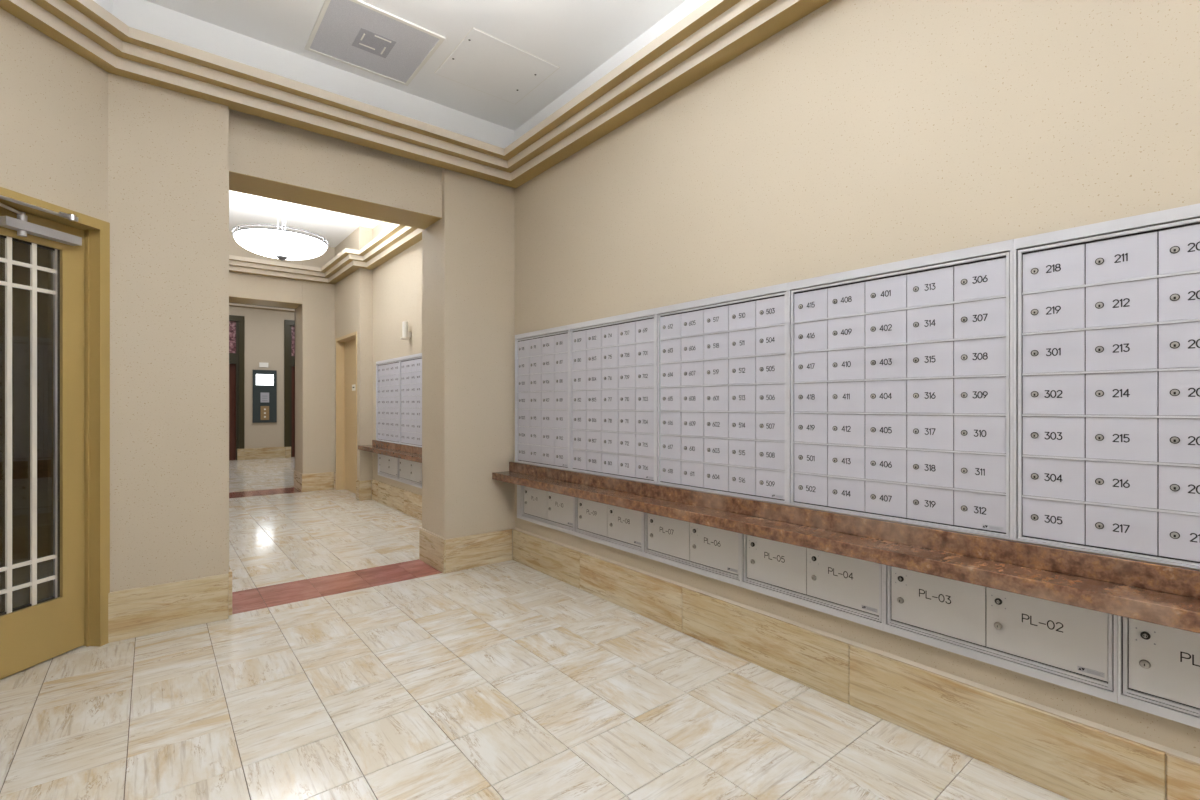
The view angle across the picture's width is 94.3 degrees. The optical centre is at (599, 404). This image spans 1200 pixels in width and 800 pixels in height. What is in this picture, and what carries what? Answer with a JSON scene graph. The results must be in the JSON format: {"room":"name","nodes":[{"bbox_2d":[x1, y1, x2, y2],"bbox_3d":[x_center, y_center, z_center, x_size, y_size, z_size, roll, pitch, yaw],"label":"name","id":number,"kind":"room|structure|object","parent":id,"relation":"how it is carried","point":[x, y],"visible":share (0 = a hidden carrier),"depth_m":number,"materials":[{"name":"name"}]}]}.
{"room":"apartment mail room","nodes":[
{"label":"apartment mail room","id":0,"kind":"room"},
{"bbox_2d":[0,8,107,221],"bbox_3d":[-2.718,-0.592,2.017,0.200,3.620,1.720,0,0,6],"label":"wall","id":1,"kind":"structure","parent":0,"point":[54,100],"depth_m":2.59,"materials":[{"name":"beige paint"}]},
{"bbox_2d":[0,187,109,679],"bbox_3d":[-2.630,0.142,2.375,0.197,2.152,0.982,0,0,6],"label":"door","id":2,"kind":"structure","parent":1,"relation":"in","point":[55,260],"depth_m":2.67,"materials":[{"name":"yellow wood"}]},
{"bbox_2d":[93,0,112,14],"bbox_3d":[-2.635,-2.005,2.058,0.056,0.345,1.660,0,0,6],"label":"ceiling","id":3,"kind":"structure","parent":0,"point":[107,5],"depth_m":2.85,"materials":[{"name":"paint"}]},
{"bbox_2d":[229,306,294,447],"bbox_3d":[-7.878,-0.642,12.747,5.500,3.720,0.500,0,0,-39],"label":"wall","id":4,"kind":"structure","parent":0,"point":[263,328],"depth_m":12.63,"materials":[{"name":"beige paint"}]},
{"bbox_2d":[229,315,243,459],"bbox_3d":[-8.593,-0.377,11.960,1.600,3.190,0.230,0,0,-39],"label":"door","id":5,"kind":"structure","parent":4,"relation":"in","point":[236,323],"depth_m":12.33,"materials":[{"name":"brown paint"}]},
{"bbox_2d":[259,362,267,367],"bbox_3d":[-7.620,-0.907,12.625,0.180,0.110,0.014,0,0,-39],"label":"plaque","id":6,"kind":"object","parent":4,"relation":"attached to","point":[261,364],"visible":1,"depth_m":12.62,"materials":[{"name":"white plastic"}]},
{"bbox_2d":[237,447,290,459],"bbox_3d":[-7.596,1.093,12.624,1.054,0.250,0.045,0,0,-39],"label":"baseboard","id":7,"kind":"structure","parent":4,"relation":"attached to","point":[270,452],"depth_m":12.59,"materials":[{"name":"stone"}]},
{"bbox_2d":[253,370,276,422],"bbox_3d":[-7.596,-0.197,12.623,0.470,1.190,0.044,0,0,-39],"label":"panel","id":8,"kind":"object","parent":4,"relation":"attached to","point":[264,381],"visible":1,"depth_m":12.61,"materials":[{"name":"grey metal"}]},
{"bbox_2d":[284,320,294,456],"bbox_3d":[-6.729,-0.377,13.459,1.615,3.190,0.230,0,0,-39],"label":"door","id":9,"kind":"structure","parent":4,"relation":"in","point":[289,325],"depth_m":12.96,"materials":[{"name":"brown paint"}]},
{"bbox_2d":[229,231,334,473],"bbox_3d":[-4.806,-0.592,7.670,2.925,3.620,0.562,0,0,-39],"label":"wall","id":10,"kind":"structure","parent":0,"point":[315,318],"depth_m":7.92,"materials":[{"name":"beige paint"}]},
{"bbox_2d":[229,303,294,311],"bbox_3d":[-6.045,-2.342,10.467,5.500,0.320,5.350,0,0,-39],"label":"trim","id":11,"kind":"structure","parent":10,"relation":"attached to","point":[230,304],"depth_m":12.52,"materials":[{"name":"beige paint"}]},
{"bbox_2d":[229,296,301,308],"bbox_3d":[-4.840,-1.421,7.619,1.290,0.003,0.498,0,0,-39],"label":"trim","id":12,"kind":"structure","parent":10,"relation":"attached to","point":[240,300],"depth_m":7.71,"materials":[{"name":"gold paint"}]},
{"bbox_2d":[229,190,381,247],"bbox_3d":[-3.249,-2.332,5.735,2.925,0.100,5.030,0,0,-39],"label":"ceiling","id":13,"kind":"structure","parent":0,"point":[244,209],"depth_m":6.82,"materials":[{"name":"paint"}]},
{"bbox_2d":[232,200,328,260],"bbox_3d":[-3.138,-1.852,5.497,0.827,0.860,0.827,0,0,-39],"label":"pendant light","id":14,"kind":"object","parent":13,"relation":"hanging from","point":[282,244],"visible":0.95,"depth_m":5.28,"materials":[{"name":"white glass"}]},
{"bbox_2d":[108,73,514,617],"bbox_3d":[-1.666,-0.592,3.859,2.630,3.620,0.478,0,0,-39],"label":"wall","id":15,"kind":"structure","parent":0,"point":[172,154],"depth_m":3.13,"materials":[{"name":"beige paint"}]},
{"bbox_2d":[108,528,511,642],"bbox_3d":[-1.756,1.090,3.790,2.394,0.256,0.515,0,0,-39],"label":"baseboard","id":16,"kind":"structure","parent":15,"relation":"attached to","point":[147,610],"depth_m":3.08,"materials":[{"name":"stone"}]},
{"bbox_2d":[229,171,440,229],"bbox_3d":[-1.774,-1.371,3.806,1.305,0.003,0.343,0,0,-39],"label":"door frame","id":17,"kind":"structure","parent":15,"relation":"attached to","point":[238,182],"depth_m":3.75,"materials":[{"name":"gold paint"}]},
{"bbox_2d":[335,221,421,498],"bbox_3d":[-2.343,-0.592,6.527,0.400,3.620,4.530,0,0,-39],"label":"wall","id":18,"kind":"structure","parent":0,"point":[375,303],"depth_m":7.12,"materials":[{"name":"beige paint"}]},
{"bbox_2d":[336,331,356,493],"bbox_3d":[-3.411,0.133,7.639,0.150,2.170,1.040,0,0,-39],"label":"door","id":19,"kind":"structure","parent":18,"relation":"in","point":[346,346],"depth_m":7.96,"materials":[{"name":"beige paint"}]},
{"bbox_2d":[294,470,421,520],"bbox_3d":[-3.019,1.087,6.658,5.226,0.262,1.978,0,0,22],"label":"baseboard","id":20,"kind":"structure","parent":18,"relation":"attached to","point":[409,503],"depth_m":7.08,"materials":[{"name":"stone"}]},
{"bbox_2d":[376,357,398,443],"bbox_3d":[-2.540,-0.051,6.687,0.032,0.987,0.850,0,0,-39],"label":"mailbox","id":21,"kind":"object","parent":18,"relation":"attached to","point":[387,371],"visible":1,"depth_m":6.70,"materials":[{"name":"grey metal"}]},
{"bbox_2d":[378,454,397,480],"bbox_3d":[-2.537,0.701,6.683,0.032,0.345,0.726,0,0,-39],"label":"locker","id":22,"kind":"object","parent":18,"relation":"attached to","point":[387,465],"visible":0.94,"depth_m":6.67,"materials":[{"name":"grey metal"}]},
{"bbox_2d":[358,440,421,462],"bbox_3d":[-2.318,0.502,6.256,0.150,0.125,2.255,0,0,-39],"label":"marble ledge","id":23,"kind":"object","parent":18,"relation":"attached to","point":[407,452],"visible":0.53,"depth_m":6.22,"materials":[{"name":"brown stone"}]},
{"bbox_2d":[372,440,421,454],"bbox_3d":[-2.218,0.476,6.237,0.020,0.073,2.100,0,0,-39],"label":"backsplash","id":24,"kind":"structure","parent":18,"relation":"attached to","point":[401,447],"depth_m":6.29,"materials":[{"name":"brown stone"}]},
{"bbox_2d":[401,321,410,339],"bbox_3d":[-2.131,-0.812,6.114,0.108,0.200,0.096,0,0,-39],"label":"wall fixture","id":25,"kind":"object","parent":18,"relation":"attached to","point":[406,335],"visible":1,"depth_m":6.09,"materials":[{"name":"white"}]},
{"bbox_2d":[398,458,421,488],"bbox_3d":[-2.079,0.701,6.114,0.032,0.345,0.734,0,0,-39],"label":"locker","id":26,"kind":"object","parent":18,"relation":"attached to","point":[409,472],"visible":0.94,"depth_m":6.11,"materials":[{"name":"grey metal"}]},
{"bbox_2d":[399,353,421,446],"bbox_3d":[-2.014,-0.051,6.033,0.032,0.987,0.830,0,0,-39],"label":"mailbox","id":27,"kind":"object","parent":18,"relation":"attached to","point":[410,366],"visible":0.75,"depth_m":6.11,"materials":[{"name":"grey metal"}]},
{"bbox_2d":[113,0,707,148],"bbox_3d":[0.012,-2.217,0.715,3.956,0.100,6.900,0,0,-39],"label":"ceiling","id":28,"kind":"structure","parent":0,"point":[577,37],"depth_m":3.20,"materials":[{"name":"paint"}]},
{"bbox_2d":[305,0,444,85],"bbox_3d":[-1.351,-2.162,3.330,0.626,0.011,0.626,0,0,-39],"label":"ceiling vent","id":29,"kind":"object","parent":28,"relation":"in","point":[359,34],"visible":1,"depth_m":3.30,"materials":[{"name":"white metal"}]},
{"bbox_2d":[434,27,559,103],"bbox_3d":[-0.670,-2.164,3.604,0.608,0.005,0.568,0,0,-39],"label":"access panel","id":30,"kind":"object","parent":28,"relation":"attached to","point":[481,61],"visible":1,"depth_m":3.57,"materials":[{"name":"paint"}]},
{"bbox_2d":[0,457,1069,799],"bbox_3d":[-2.591,1.258,5.757,6.420,0.080,18.020,0,0,-39],"label":"floor","id":31,"kind":"structure","parent":0,"point":[344,665],"depth_m":2.28,"materials":[{"name":"beige tile"}]},
{"bbox_2d":[515,0,1199,757],"bbox_3d":[1.475,-0.592,1.892,0.200,3.620,6.900,0,0,-39],"label":"wall","id":32,"kind":"structure","parent":0,"point":[858,134],"depth_m":2.22,"materials":[{"name":"beige paint"}]},
{"bbox_2d":[0,0,831,187],"bbox_3d":[-0.001,-1.790,0.730,3.556,0.167,6.539,0,0,-39],"label":"trim","id":33,"kind":"structure","parent":32,"relation":"attached to","point":[717,32],"depth_m":3.06,"materials":[{"name":"beige paint"}]},
{"bbox_2d":[515,325,568,469],"bbox_3d":[-0.424,-0.051,4.066,0.032,0.987,0.722,0,0,-39],"label":"mailbox","id":34,"kind":"object","parent":32,"relation":"attached to","point":[541,356],"visible":0.99,"depth_m":4.05,"materials":[{"name":"grey metal"}]},
{"bbox_2d":[517,485,573,534],"bbox_3d":[-0.396,0.701,4.031,0.032,0.345,0.752,0,0,-39],"label":"locker","id":35,"kind":"object","parent":32,"relation":"attached to","point":[548,509],"visible":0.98,"depth_m":4.01,"materials":[{"name":"grey metal"}]},
{"bbox_2d":[574,497,642,556],"bbox_3d":[0.050,0.701,3.476,0.032,0.345,0.672,0,0,-39],"label":"locker","id":36,"kind":"object","parent":32,"relation":"attached to","point":[616,527],"visible":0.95,"depth_m":3.45,"materials":[{"name":"grey metal"}]},
{"bbox_2d":[569,308,655,483],"bbox_3d":[0.064,-0.051,3.459,0.032,0.987,0.834,0,0,-39],"label":"mailbox","id":37,"kind":"object","parent":32,"relation":"attached to","point":[612,360],"visible":1,"depth_m":3.42,"materials":[{"name":"grey metal"}]},
{"bbox_2d":[643,512,740,586],"bbox_3d":[0.475,0.701,2.948,0.032,0.345,0.684,0,0,-39],"label":"locker","id":38,"kind":"object","parent":32,"relation":"attached to","point":[715,553],"visible":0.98,"depth_m":2.92,"materials":[{"name":"grey metal"}]},
{"bbox_2d":[656,283,787,504],"bbox_3d":[0.587,-0.051,2.809,0.032,0.987,0.834,0,0,-39],"label":"mailbox","id":39,"kind":"object","parent":32,"relation":"attached to","point":[722,361],"visible":1,"depth_m":2.76,"materials":[{"name":"grey metal"}]},
{"bbox_2d":[741,534,883,630],"bbox_3d":[0.899,0.701,2.421,0.032,0.345,0.668,0,0,-39],"label":"locker","id":40,"kind":"object","parent":32,"relation":"attached to","point":[848,588],"visible":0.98,"depth_m":2.38,"materials":[{"name":"grey metal"}]},
{"bbox_2d":[492,462,1199,633],"bbox_3d":[0.631,0.507,2.593,0.167,0.125,4.450,0,0,-39],"label":"marble ledge","id":41,"kind":"object","parent":32,"relation":"attached to","point":[1160,594],"visible":1,"depth_m":1.94,"materials":[{"name":"brown stone"}]},
{"bbox_2d":[513,528,1199,799],"bbox_3d":[1.341,1.092,1.875,0.030,0.252,6.440,0,0,-39],"label":"baseboard","id":42,"kind":"structure","parent":32,"relation":"attached to","point":[1069,756],"depth_m":2.08,"materials":[{"name":"stone"}]},
{"bbox_2d":[788,239,1012,539],"bbox_3d":[1.108,-0.051,2.161,0.032,0.987,0.830,0,0,-39],"label":"mailbox","id":43,"kind":"object","parent":32,"relation":"attached to","point":[900,373],"visible":1,"depth_m":2.09,"materials":[{"name":"grey metal"}]},
{"bbox_2d":[884,565,1116,702],"bbox_3d":[1.317,0.701,1.901,0.032,0.345,0.668,0,0,-39],"label":"locker","id":44,"kind":"object","parent":32,"relation":"attached to","point":[1068,646],"visible":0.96,"depth_m":1.85,"materials":[{"name":"grey metal"}]},
{"bbox_2d":[1013,203,1199,568],"bbox_3d":[1.628,-0.051,1.514,0.032,0.987,0.830,0,0,-39],"label":"mailbox","id":45,"kind":"object","parent":32,"relation":"attached to","point":[1106,315],"visible":1,"depth_m":1.65,"materials":[{"name":"grey metal"}]},
{"bbox_2d":[1117,616,1199,728],"bbox_3d":[1.737,0.701,1.379,0.032,0.345,0.672,0,0,-39],"label":"locker","id":46,"kind":"object","parent":32,"relation":"attached to","point":[1158,666],"visible":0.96,"depth_m":1.57,"materials":[{"name":"grey metal"}]},
{"bbox_3d":[-4.248,-0.592,4.803,0.200,3.620,4.830,0,0,-39],"label":"wall","id":47,"kind":"structure","parent":0,"visible":0},
{"bbox_2d":[229,224,421,284],"bbox_3d":[-3.275,-1.831,5.688,2.425,0.167,4.470,0,0,-39],"label":"trim","id":48,"kind":"structure","parent":47,"relation":"attached to","point":[396,239],"depth_m":7.16,"materials":[{"name":"beige paint"}]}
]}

